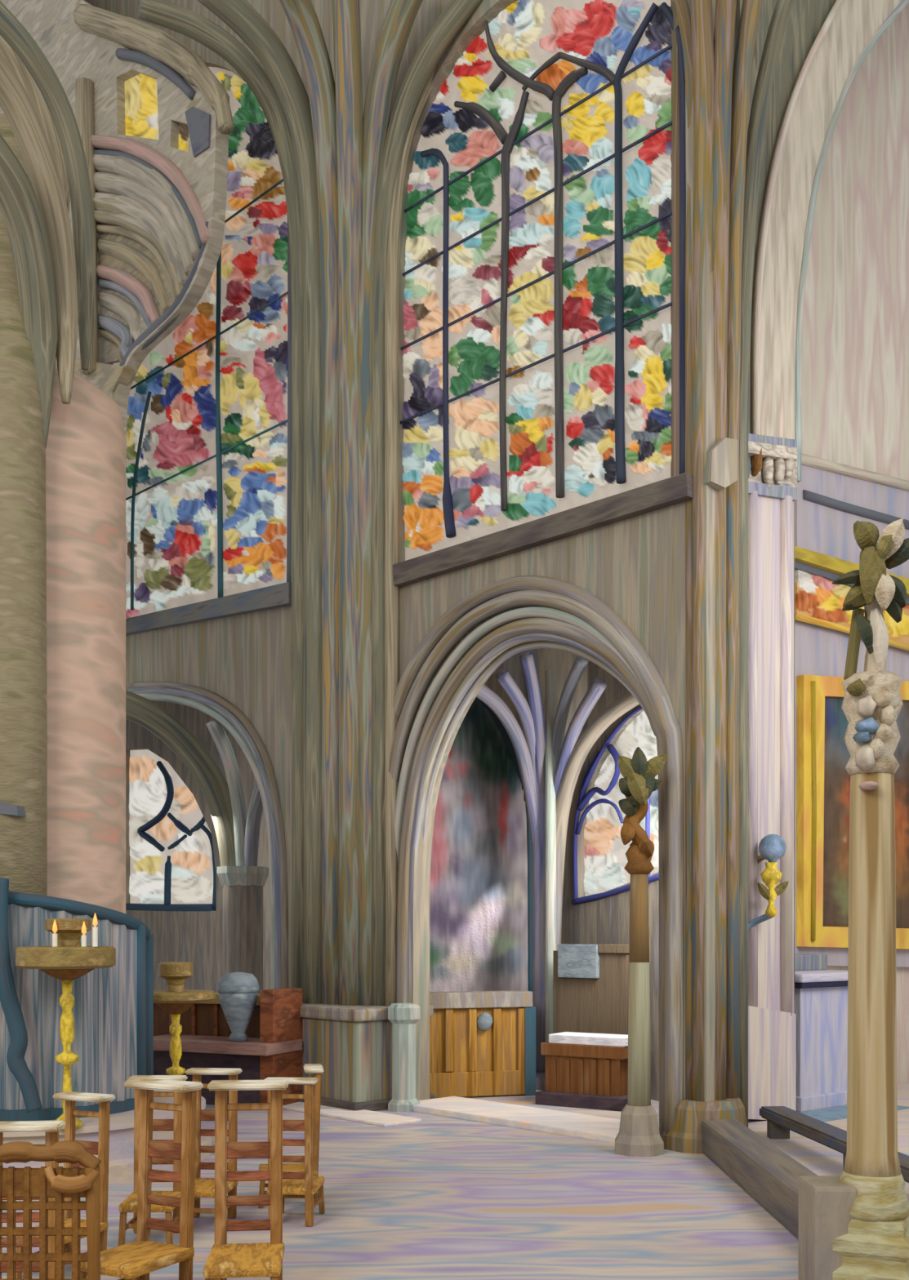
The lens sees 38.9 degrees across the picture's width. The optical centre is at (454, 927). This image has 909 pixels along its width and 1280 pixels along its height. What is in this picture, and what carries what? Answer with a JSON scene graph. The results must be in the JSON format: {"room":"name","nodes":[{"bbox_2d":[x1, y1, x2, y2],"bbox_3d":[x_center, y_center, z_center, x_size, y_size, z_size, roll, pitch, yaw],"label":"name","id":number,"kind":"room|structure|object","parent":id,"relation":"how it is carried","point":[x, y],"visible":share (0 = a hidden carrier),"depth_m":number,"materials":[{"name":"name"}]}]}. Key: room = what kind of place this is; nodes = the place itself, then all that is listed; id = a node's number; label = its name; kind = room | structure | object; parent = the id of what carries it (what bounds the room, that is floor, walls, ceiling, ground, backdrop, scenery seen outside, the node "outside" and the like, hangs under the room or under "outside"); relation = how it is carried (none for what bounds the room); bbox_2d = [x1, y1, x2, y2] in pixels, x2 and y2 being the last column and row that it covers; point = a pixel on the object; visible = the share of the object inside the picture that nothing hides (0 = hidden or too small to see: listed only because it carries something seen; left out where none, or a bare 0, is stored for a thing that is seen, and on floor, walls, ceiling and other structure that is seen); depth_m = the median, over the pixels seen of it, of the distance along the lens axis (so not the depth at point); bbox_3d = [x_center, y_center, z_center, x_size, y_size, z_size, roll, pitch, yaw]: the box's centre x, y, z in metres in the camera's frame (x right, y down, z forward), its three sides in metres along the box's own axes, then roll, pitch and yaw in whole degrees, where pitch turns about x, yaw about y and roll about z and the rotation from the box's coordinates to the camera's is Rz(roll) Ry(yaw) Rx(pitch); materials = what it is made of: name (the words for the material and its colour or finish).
{"room":"church","nodes":[
{"label":"church","id":0,"kind":"room"},
{"bbox_2d":[0,0,233,451],"bbox_3d":[-9.598,-16.066,19.857,0.400,25.147,22.117,0,0,-43],"label":"vaulted ceiling","id":1,"kind":"structure","parent":0,"point":[154,122],"depth_m":13.07,"materials":[{"name":"stone"}]},
{"bbox_2d":[184,106,211,157],"bbox_3d":[-2.422,-7.571,12.209,0.050,0.517,0.434,0,0,-43],"label":"shutter","id":2,"kind":"object","parent":1,"relation":"attached to","point":[197,119],"depth_m":12.17,"materials":[{"name":"stone"}]},
{"bbox_2d":[125,700,271,992],"bbox_3d":[-4.082,-1.987,18.840,0.250,8.597,8.811,0,0,-43],"label":"wall","id":3,"kind":"structure","parent":0,"point":[195,937],"depth_m":18.23,"materials":[{"name":"stone"}]},
{"bbox_2d":[125,749,216,911],"bbox_3d":[-4.387,-1.578,19.067,0.146,2.814,3.328,0,0,-43],"label":"window","id":4,"kind":"structure","parent":3,"relation":"in","point":[172,867],"depth_m":18.91,"materials":[{"name":"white glass"}]},
{"bbox_2d":[1,1089,798,1279],"bbox_3d":[0.000,1.700,9.000,18.000,0.200,26.000,0,0,0],"label":"floor","id":5,"kind":"structure","parent":0,"point":[436,1197],"depth_m":7.22,"materials":[{"name":"stone"}]},
{"bbox_2d":[0,1120,65,1278],"bbox_3d":[-1.652,1.177,4.810,0.302,0.849,0.398,0,0,-4],"label":"chair","id":6,"kind":"object","parent":5,"relation":"on","point":[51,1128],"visible":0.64,"depth_m":4.95,"materials":[{"name":"brown wood"}]},
{"bbox_2d":[0,1140,101,1279],"bbox_3d":[-1.284,1.130,3.807,0.387,0.939,0.414,0,0,0],"label":"lattice chair","id":7,"kind":"object","parent":5,"relation":"on","point":[27,1183],"visible":1,"depth_m":3.97,"materials":[{"name":"brown wood"}]},
{"bbox_2d":[0,0,125,913],"bbox_3d":[-3.224,-2.508,8.958,1.500,8.217,2.783,0,0,0],"label":"pillar","id":8,"kind":"structure","parent":5,"relation":"on","point":[63,441],"depth_m":8.97,"materials":[{"name":"stone"}]},
{"bbox_2d":[0,800,26,817],"bbox_3d":[-3.048,-0.615,8.637,0.402,0.571,0.240,0,0,12],"label":"ledge","id":9,"kind":"object","parent":8,"relation":"attached to","point":[6,808],"visible":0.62,"depth_m":8.50,"materials":[{"name":"stone"}]},
{"bbox_2d":[15,1091,115,1278],"bbox_3d":[-1.810,1.196,5.978,0.289,0.811,0.380,0,0,24],"label":"chair","id":10,"kind":"object","parent":5,"relation":"on","point":[101,1148],"visible":0.44,"depth_m":6.07,"materials":[{"name":"brown wood"}]},
{"bbox_2d":[15,918,115,1128],"bbox_3d":[-2.414,0.592,8.000,0.598,1.296,0.598,0,0,0],"label":"stand","id":11,"kind":"object","parent":5,"relation":"on","point":[68,962],"visible":0.91,"depth_m":7.90,"materials":[{"name":"gold metal"}]},
{"bbox_2d":[52,920,57,946],"bbox_3d":[-2.434,0.034,7.840,0.032,0.165,0.030,0,0,0],"label":"candle","id":12,"kind":"object","parent":11,"relation":"on","point":[55,926],"visible":1,"depth_m":7.83,"materials":[{"name":"beige wax"}]},
{"bbox_2d":[15,946,115,968],"bbox_3d":[-2.414,0.184,8.000,0.598,0.132,0.598,0,0,0],"label":"tray","id":13,"kind":"object","parent":11,"relation":"on","point":[26,957],"depth_m":7.75,"materials":[{"name":"gold metal"}]},
{"bbox_2d":[44,918,91,933],"bbox_3d":[-2.400,-0.010,8.000,0.278,0.090,0.278,0,0,0],"label":"tray","id":14,"kind":"object","parent":11,"relation":"on","point":[64,925],"depth_m":7.89,"materials":[{"name":"gold metal"}]},
{"bbox_2d":[81,921,86,946],"bbox_3d":[-2.257,0.039,7.840,0.032,0.155,0.030,0,0,0],"label":"candle","id":15,"kind":"object","parent":11,"relation":"on","point":[83,927],"visible":1,"depth_m":7.83,"materials":[{"name":"beige wax"}]},
{"bbox_2d":[92,912,97,946],"bbox_3d":[-2.188,0.014,7.840,0.032,0.205,0.030,0,0,0],"label":"candle","id":16,"kind":"object","parent":11,"relation":"on","point":[95,930],"visible":1,"depth_m":7.83,"materials":[{"name":"beige wax"}]},
{"bbox_2d":[0,877,153,1121],"bbox_3d":[-2.916,0.464,8.655,1.568,1.553,1.324,0,0,0],"label":"screen","id":17,"kind":"object","parent":5,"relation":"on","point":[113,1008],"visible":0.9,"depth_m":8.38,"materials":[{"name":"grey fabric"}]},
{"bbox_2d":[2,1089,211,1182],"bbox_3d":[-2.920,1.420,9.000,2.400,0.360,2.400,0,0,0],"label":"plinth","id":18,"kind":"object","parent":5,"relation":"on","point":[121,1154],"visible":0.22,"depth_m":8.18,"materials":[{"name":"stone"}]},
{"bbox_2d":[80,1078,203,1279],"bbox_3d":[-1.317,1.130,5.362,0.336,0.943,0.442,0,0,28],"label":"chair","id":19,"kind":"object","parent":5,"relation":"on","point":[133,1260],"visible":0.98,"depth_m":5.45,"materials":[{"name":"brown wood"}]},
{"bbox_2d":[118,1075,187,1245],"bbox_3d":[-1.551,1.191,6.614,0.292,0.821,0.384,0,0,-2],"label":"chair","id":20,"kind":"object","parent":5,"relation":"on","point":[129,1204],"visible":0.48,"depth_m":6.74,"materials":[{"name":"brown wood"}]},
{"bbox_2d":[153,961,215,1075],"bbox_3d":[-2.277,0.943,10.600,0.608,1.314,0.608,0,0,0],"label":"stand","id":21,"kind":"object","parent":5,"relation":"on","point":[175,1000],"visible":0.77,"depth_m":10.52,"materials":[{"name":"gold metal"}]},
{"bbox_2d":[158,961,192,979],"bbox_3d":[-2.295,0.355,10.600,0.276,0.138,0.276,0,0,0],"label":"tray","id":22,"kind":"object","parent":21,"relation":"on","point":[166,970],"depth_m":10.49,"materials":[{"name":"gold metal"}]},
{"bbox_2d":[165,978,186,991],"bbox_3d":[-2.295,0.479,10.600,0.171,0.129,0.171,0,0,0],"label":"candle","id":23,"kind":"object","parent":21,"relation":"on","point":[173,984],"depth_m":10.53,"materials":[{"name":"gold metal"}]},
{"bbox_2d":[153,989,215,1003],"bbox_3d":[-2.277,0.567,10.600,0.608,0.083,0.608,0,0,0],"label":"tray","id":24,"kind":"object","parent":21,"relation":"on","point":[168,996],"depth_m":10.35,"materials":[{"name":"gold metal"}]},
{"bbox_2d":[125,689,268,994],"bbox_3d":[-2.718,-0.529,14.277,2.171,4.257,0.987,0,0,15],"label":"pillar","id":25,"kind":"structure","parent":5,"relation":"on","point":[242,882],"depth_m":14.21,"materials":[{"name":"stone"}]},
{"bbox_2d":[185,1067,241,1218],"bbox_3d":[-1.339,1.191,6.965,0.292,0.821,0.384,0,0,5],"label":"chair","id":26,"kind":"object","parent":5,"relation":"on","point":[203,1187],"visible":0.48,"depth_m":7.09,"materials":[{"name":"brown wood"}]},
{"bbox_2d":[153,987,302,1105],"bbox_3d":[-2.329,1.075,11.803,1.870,1.051,0.700,0,0,24],"label":"altar","id":27,"kind":"object","parent":5,"relation":"on","point":[273,1046],"visible":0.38,"depth_m":11.54,"materials":[{"name":"brown wood"}]},
{"bbox_2d":[217,972,259,1041],"bbox_3d":[-1.922,0.703,11.454,0.378,0.613,0.378,0,0,0],"label":"urn","id":28,"kind":"object","parent":27,"relation":"on","point":[237,992],"visible":1,"depth_m":11.34,"materials":[{"name":"grey stone"}]},
{"bbox_2d":[218,991,257,1041],"bbox_3d":[-1.922,0.791,11.454,0.353,0.437,0.353,0,0,0],"label":"bowl","id":29,"kind":"object","parent":28,"relation":"attached to","point":[237,1007],"depth_m":11.35,"materials":[{"name":"grey stone"}]},
{"bbox_2d":[203,1079,288,1279],"bbox_3d":[-0.866,1.130,5.345,0.336,0.943,0.442,0,0,-5],"label":"chair","id":30,"kind":"object","parent":5,"relation":"on","point":[224,1260],"visible":1,"depth_m":5.50,"materials":[{"name":"brown wood"}]},
{"bbox_2d":[257,1063,323,1208],"bbox_3d":[-0.951,1.205,7.482,0.371,0.792,0.282,0,0,-8],"label":"chair","id":31,"kind":"object","parent":5,"relation":"on","point":[317,1069],"visible":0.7,"depth_m":7.38,"materials":[{"name":"brown wood"}]},
{"bbox_2d":[264,1077,324,1226],"bbox_3d":[-0.867,1.205,7.031,0.282,0.792,0.371,0,0,4],"label":"chair","id":32,"kind":"object","parent":5,"relation":"on","point":[295,1184],"visible":0.65,"depth_m":6.87,"materials":[{"name":"brown wood"}]},
{"bbox_2d":[137,0,481,1111],"bbox_3d":[-1.285,-3.476,11.389,2.095,10.162,2.926,0,0,-41],"label":"pillar","id":33,"kind":"structure","parent":5,"relation":"on","point":[344,171],"depth_m":11.63,"materials":[{"name":"stone"}]},
{"bbox_2d":[282,1102,421,1126],"bbox_3d":[-1.201,1.588,11.307,0.400,0.024,2.300,0,0,-43],"label":"paving","id":34,"kind":"object","parent":5,"relation":"on","point":[378,1118],"visible":0.49,"depth_m":10.79,"materials":[{"name":"stone"}]},
{"bbox_2d":[429,990,535,1097],"bbox_3d":[0.181,1.104,12.142,1.205,0.992,0.342,0,0,-17],"label":"cabinet","id":35,"kind":"object","parent":5,"relation":"on","point":[482,1043],"visible":0.77,"depth_m":12.10,"materials":[{"name":"brown wood"}]},
{"bbox_2d":[413,1096,658,1142],"bbox_3d":[0.710,1.575,10.553,0.680,0.060,2.816,0,0,-43],"label":"step","id":36,"kind":"structure","parent":5,"relation":"on","point":[549,1121],"depth_m":10.53,"materials":[{"name":"stone"}]},
{"bbox_2d":[475,650,639,1089],"bbox_3d":[1.165,-0.506,12.241,1.811,4.213,1.092,0,0,30],"label":"pillar","id":37,"kind":"structure","parent":5,"relation":"on","point":[549,765],"depth_m":12.65,"materials":[{"name":"stone"}]},
{"bbox_2d":[535,1041,627,1111],"bbox_3d":[1.219,1.324,11.595,0.882,0.552,0.440,0,0,32],"label":"altar","id":38,"kind":"object","parent":5,"relation":"on","point":[592,1077],"visible":0.86,"depth_m":11.46,"materials":[{"name":"brown wood"}]},
{"bbox_2d":[548,1031,627,1046],"bbox_3d":[1.258,1.007,11.612,0.751,0.080,0.330,0,0,32],"label":"altar cloth","id":39,"kind":"object","parent":38,"relation":"on","point":[564,1037],"visible":0.76,"depth_m":11.50,"materials":[{"name":"white fabric"}]},
{"bbox_2d":[614,746,666,1156],"bbox_3d":[1.317,0.166,9.144,0.359,2.867,0.362,0,0,0],"label":"carved column","id":40,"kind":"structure","parent":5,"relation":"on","point":[638,1135],"depth_m":9.07,"materials":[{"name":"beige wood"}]},
{"bbox_2d":[662,0,795,1154],"bbox_3d":[2.012,-4.000,9.280,1.009,11.200,0.900,0,0,0],"label":"pillar","id":41,"kind":"structure","parent":5,"relation":"on","point":[726,156],"depth_m":9.24,"materials":[{"name":"grey stone"}]},
{"bbox_2d":[701,1118,817,1238],"bbox_3d":[1.880,1.480,7.600,0.260,0.240,3.900,0,0,0],"label":"kerb","id":42,"kind":"object","parent":5,"relation":"on","point":[765,1172],"visible":0.33,"depth_m":7.65,"materials":[{"name":"stone"}]},
{"bbox_2d":[797,1175,857,1279],"bbox_3d":[1.665,1.380,5.740,0.200,0.500,0.280,0,0,0],"label":"block","id":43,"kind":"object","parent":5,"relation":"on","point":[824,1204],"visible":0.86,"depth_m":5.60,"materials":[{"name":"stone"}]},
{"bbox_2d":[747,1082,908,1201],"bbox_3d":[4.225,1.560,9.800,4.550,0.080,8.400,0,0,0],"label":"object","id":44,"kind":"structure","parent":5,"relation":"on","point":[820,1159],"depth_m":9.00,"materials":[{"name":"stone"}]},
{"bbox_2d":[747,433,796,1119],"bbox_3d":[2.386,-1.192,10.279,0.850,5.500,0.389,0,0,-39],"label":"pillar","id":45,"kind":"structure","parent":44,"relation":"on","point":[771,460],"depth_m":10.22,"materials":[{"name":"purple stone"}]},
{"bbox_2d":[747,834,788,930],"bbox_3d":[2.372,-0.331,9.949,0.366,0.789,0.359,0,0,24],"label":"wall lamp","id":46,"kind":"object","parent":45,"relation":"attached to","point":[771,847],"visible":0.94,"depth_m":9.92,"materials":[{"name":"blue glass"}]},
{"bbox_2d":[794,954,847,1111],"bbox_3d":[3.035,0.881,11.177,1.030,1.279,0.720,0,0,-39],"label":"altar","id":47,"kind":"object","parent":44,"relation":"on","point":[820,993],"visible":0.54,"depth_m":10.84,"materials":[{"name":"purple stone"}]},
{"bbox_2d":[759,1106,908,1182],"bbox_3d":[2.475,1.415,7.875,0.200,0.210,3.163,0,0,-5],"label":"rail","id":48,"kind":"object","parent":44,"relation":"on","point":[780,1119],"visible":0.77,"depth_m":8.60,"materials":[{"name":"wood"}]},
{"bbox_2d":[799,1105,908,1121],"bbox_3d":[3.213,1.514,10.576,1.240,0.016,0.400,0,0,-39],"label":"carpet strip","id":49,"kind":"object","parent":44,"relation":"on","point":[837,1113],"visible":0.33,"depth_m":10.45,"materials":[{"name":"carpet"}]},
{"bbox_2d":[831,517,908,1279],"bbox_3d":[1.855,-0.093,5.686,0.377,3.386,0.374,0,0,25],"label":"carved column","id":50,"kind":"structure","parent":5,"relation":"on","point":[875,1244],"depth_m":5.60,"materials":[{"name":"beige stone"}]},
{"bbox_2d":[84,0,715,1102],"bbox_3d":[-2.683,-9.900,14.090,0.200,23.000,13.311,0,0,-43],"label":"wall","id":51,"kind":"structure","parent":0,"point":[635,566],"depth_m":11.25,"materials":[{"name":"stone"}]},
{"bbox_2d":[113,66,291,635],"bbox_3d":[-2.989,-6.593,14.425,0.390,6.786,4.384,0,0,-43],"label":"window","id":52,"kind":"structure","parent":51,"relation":"in","point":[208,453],"depth_m":13.82,"materials":[{"name":"multicoloured glass"}]},
{"bbox_2d":[125,681,288,989],"bbox_3d":[-2.783,-0.516,14.021,0.105,4.716,3.282,0,0,-43],"label":"arch","id":53,"kind":"object","parent":51,"relation":"attached to","point":[208,702],"visible":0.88,"depth_m":13.04,"materials":[{"name":"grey stone"}]},
{"bbox_2d":[382,575,683,1138],"bbox_3d":[0.452,-0.594,10.612,0.251,4.555,3.573,0,0,-43],"label":"arch","id":54,"kind":"object","parent":51,"relation":"attached to","point":[568,617],"visible":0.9,"depth_m":10.33,"materials":[{"name":"stone"}]},
{"bbox_2d":[392,0,693,586],"bbox_3d":[0.579,-5.485,10.613,0.390,4.838,3.578,0,0,-43],"label":"window","id":55,"kind":"structure","parent":51,"relation":"in","point":[536,357],"depth_m":10.46,"materials":[{"name":"multicoloured glass"}]},
{"bbox_2d":[484,648,586,739],"bbox_3d":[0.950,-2.436,13.160,2.283,2.386,0.100,0,0,9],"label":"ceiling","id":56,"kind":"structure","parent":0,"point":[560,661],"depth_m":13.11,"materials":[{"name":"stone"}]},
{"bbox_2d":[560,660,658,1101],"bbox_3d":[1.625,-0.940,12.791,0.300,6.223,3.134,0,0,-24],"label":"wall","id":57,"kind":"structure","parent":0,"point":[604,921],"depth_m":12.78,"materials":[{"name":"stone"}]},
{"bbox_2d":[552,944,629,1035],"bbox_3d":[1.291,0.878,12.196,0.822,1.443,0.130,0,0,36],"label":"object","id":58,"kind":"structure","parent":57,"relation":"in","point":[590,982],"depth_m":12.16,"materials":[{"name":"brown wood"}]},
{"bbox_2d":[571,706,658,905],"bbox_3d":[1.643,-1.209,12.514,0.194,1.972,2.325,0,0,-24],"label":"window","id":59,"kind":"structure","parent":57,"relation":"in","point":[605,860],"depth_m":12.80,"materials":[{"name":"white glass"}]},
{"bbox_2d":[733,0,835,1013],"bbox_3d":[4.035,-5.941,11.787,4.807,15.129,0.300,0,0,-39],"label":"wall","id":60,"kind":"structure","parent":0,"point":[806,18],"depth_m":10.47,"materials":[{"name":"stone"}]},
{"bbox_2d":[751,0,908,482],"bbox_3d":[3.836,-6.869,11.577,4.012,6.649,0.379,0,0,-39],"label":"arch","id":61,"kind":"object","parent":60,"relation":"attached to","point":[851,28],"visible":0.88,"depth_m":10.53,"materials":[{"name":"stone"}]},
{"bbox_2d":[800,3,908,1084],"bbox_3d":[4.771,-6.909,13.275,5.826,19.592,0.200,0,0,-39],"label":"wall","id":62,"kind":"structure","parent":0,"point":[855,410],"depth_m":12.54,"materials":[{"name":"beige paint"}]},
{"bbox_2d":[794,546,908,967],"bbox_3d":[4.025,-1.504,12.407,2.948,3.845,0.220,0,0,-39],"label":"altarpiece","id":63,"kind":"object","parent":62,"relation":"attached to","point":[821,627],"visible":0.54,"depth_m":11.91,"materials":[{"name":"gold paint"}]},
{"bbox_2d":[794,453,908,578],"bbox_3d":[4.137,-3.987,12.581,2.657,1.089,0.129,0,0,-39],"label":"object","id":64,"kind":"structure","parent":62,"relation":"attached to","point":[832,496],"depth_m":12.19,"materials":[{"name":"purple paint"}]},
{"bbox_3d":[-0.220,-1.240,13.800,2.616,6.050,0.991,0,0,0],"label":"wall","id":65,"kind":"structure","parent":0,"visible":0},
{"bbox_2d":[429,697,532,991],"bbox_3d":[0.184,-0.874,13.737,1.417,3.347,0.096,0,0,-16],"label":"wall mural","id":66,"kind":"object","parent":65,"relation":"attached to","point":[481,889],"visible":0.76,"depth_m":13.77,"materials":[{"name":"paint"}]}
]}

